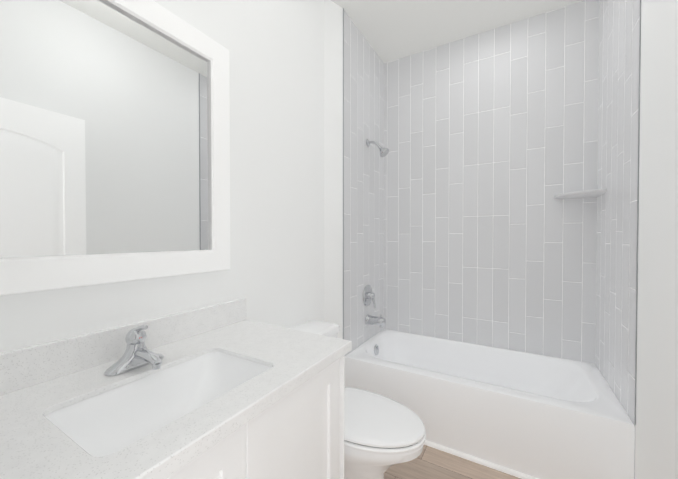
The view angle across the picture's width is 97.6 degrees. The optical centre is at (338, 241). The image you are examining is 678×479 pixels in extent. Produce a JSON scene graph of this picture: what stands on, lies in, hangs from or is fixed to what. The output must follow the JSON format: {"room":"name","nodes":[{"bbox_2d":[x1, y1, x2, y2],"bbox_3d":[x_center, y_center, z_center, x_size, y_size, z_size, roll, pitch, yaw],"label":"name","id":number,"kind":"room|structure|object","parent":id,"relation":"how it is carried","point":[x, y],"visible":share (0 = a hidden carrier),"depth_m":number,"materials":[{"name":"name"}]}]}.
{"room":"bathroom","nodes":[
{"label":"bathroom","id":0,"kind":"room"},
{"bbox_2d":[0,0,342,352],"bbox_3d":[-0.520,-0.187,1.315,0.150,2.873,1.919,0,1,30],"label":"wall","id":1,"kind":"structure","parent":0,"point":[286,150],"depth_m":1.54,"materials":[{"name":"white paint"}]},
{"bbox_2d":[0,0,229,294],"bbox_3d":[-0.700,-0.350,0.946,0.024,0.958,0.840,0,1,30],"label":"mirror","id":2,"kind":"object","parent":1,"relation":"attached to","point":[114,141],"visible":0.93,"depth_m":0.93,"materials":[{"name":"white mirror"}]},
{"bbox_2d":[343,8,343,338],"bbox_3d":[0.031,-0.406,2.100,0.004,2.455,0.009,0,1,30],"label":"trim","id":3,"kind":"structure","parent":1,"relation":"attached to","point":[343,173],"depth_m":2.10,"materials":[{"name":"grey"}]},
{"bbox_2d":[344,10,383,355],"bbox_3d":[0.158,-0.202,2.471,0.150,2.873,0.762,0,1,30],"label":"wall tile","id":4,"kind":"structure","parent":1,"relation":"attached to","point":[363,170],"depth_m":2.36,"materials":[{"name":"grey tile"}]},
{"bbox_2d":[363,285,375,307],"bbox_3d":[0.267,0.456,2.443,0.073,0.186,0.174,0,1,30],"label":"tub valve","id":5,"kind":"object","parent":4,"relation":"attached to","point":[368,295],"visible":1,"depth_m":2.42,"materials":[{"name":"silver metal"}]},
{"bbox_2d":[366,314,385,327],"bbox_3d":[0.304,0.644,2.424,0.157,0.101,0.075,0,1,30],"label":"tub spout","id":6,"kind":"object","parent":4,"relation":"attached to","point":[380,321],"visible":1,"depth_m":2.40,"materials":[{"name":"silver metal"}]},
{"bbox_2d":[366,139,388,156],"bbox_3d":[0.315,-0.757,2.399,0.184,0.164,0.086,0,1,30],"label":"shower head","id":7,"kind":"object","parent":4,"relation":"attached to","point":[383,152],"visible":1,"depth_m":2.38},
{"bbox_2d":[384,445,520,478],"bbox_3d":[0.134,1.306,0.852,1.881,0.100,3.911,0,1,30],"label":"floor","id":8,"kind":"structure","parent":0,"point":[428,462],"depth_m":1.62,"materials":[{"name":"brown wood"}]},
{"bbox_2d":[0,298,351,478],"bbox_3d":[-0.440,0.751,0.855,0.578,1.010,0.943,0,1,30],"label":"bathroom vanity","id":9,"kind":"object","parent":8,"relation":"on","point":[226,390],"visible":1,"depth_m":0.81,"materials":[{"name":"white stone"}]},
{"bbox_2d":[104,325,163,375],"bbox_3d":[-0.571,0.310,0.870,0.150,0.130,0.158,0,1,30],"label":"faucet","id":10,"kind":"object","parent":9,"relation":"on","point":[136,360],"depth_m":0.86,"materials":[{"name":"silver metal"}]},
{"bbox_2d":[46,352,271,456],"bbox_3d":[-0.428,0.483,0.784,0.338,0.186,0.496,0,1,30],"label":"sink","id":11,"kind":"object","parent":9,"relation":"in","point":[103,418],"depth_m":0.83,"materials":[{"name":"white ceramic"}]},
{"bbox_2d":[290,320,425,478],"bbox_3d":[0.050,0.870,1.486,0.768,0.755,0.532,0,1,30],"label":"toilet","id":12,"kind":"object","parent":8,"relation":"on","point":[382,434],"visible":0.29,"depth_m":1.30,"materials":[{"name":"white ceramic"}]},
{"bbox_2d":[344,329,634,478],"bbox_3d":[0.880,1.031,2.062,1.520,0.418,0.759,0,1,30],"label":"bathtub","id":13,"kind":"object","parent":8,"relation":"on","point":[538,416],"visible":1,"depth_m":1.73,"materials":[{"name":"white ceramic"}]},
{"bbox_2d":[424,440,537,478],"bbox_3d":[0.683,1.235,1.729,1.520,0.019,0.019,0,1,30],"label":"trim","id":14,"kind":"structure","parent":13,"relation":"attached to","point":[479,461],"depth_m":1.66,"materials":[{"name":"white wood"}]},
{"bbox_2d":[331,0,582,62],"bbox_3d":[0.408,-1.673,1.280,1.881,0.100,2.831,0,1,30],"label":"ceiling","id":15,"kind":"structure","parent":0,"point":[390,30],"depth_m":2.18,"materials":[{"name":"white paint"}]},
{"bbox_2d":[384,0,598,363],"bbox_3d":[1.111,-0.201,2.440,1.824,2.873,0.150,0,1,30],"label":"wall tile","id":16,"kind":"structure","parent":0,"point":[491,140],"depth_m":2.28,"materials":[{"name":"grey tile"}]},
{"bbox_2d":[554,188,606,198],"bbox_3d":[1.568,-0.306,1.946,0.235,0.026,0.235,0,1,30],"label":"corner shelf","id":17,"kind":"object","parent":16,"relation":"attached to","point":[587,193],"visible":1,"depth_m":1.91,"materials":[{"name":"white ceramic"}]},
{"bbox_2d":[635,0,677,478],"bbox_3d":[0.923,-0.176,0.467,0.150,2.873,1.919,0,1,30],"label":"wall","id":18,"kind":"structure","parent":0,"point":[656,442],"depth_m":1.15,"materials":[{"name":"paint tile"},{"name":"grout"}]},
{"bbox_2d":[595,0,639,478],"bbox_3d":[1.602,-0.191,1.623,0.150,2.873,0.762,0,1,30],"label":"wall tile","id":19,"kind":"structure","parent":18,"relation":"attached to","point":[617,179],"depth_m":1.59,"materials":[{"name":"grey tile"}]},
{"bbox_2d":[634,0,640,424],"bbox_3d":[1.343,-0.396,1.330,0.004,2.455,0.009,0,1,30],"label":"trim","id":20,"kind":"structure","parent":18,"relation":"attached to","point":[637,211],"depth_m":1.33,"materials":[{"name":"grey"}]}
]}

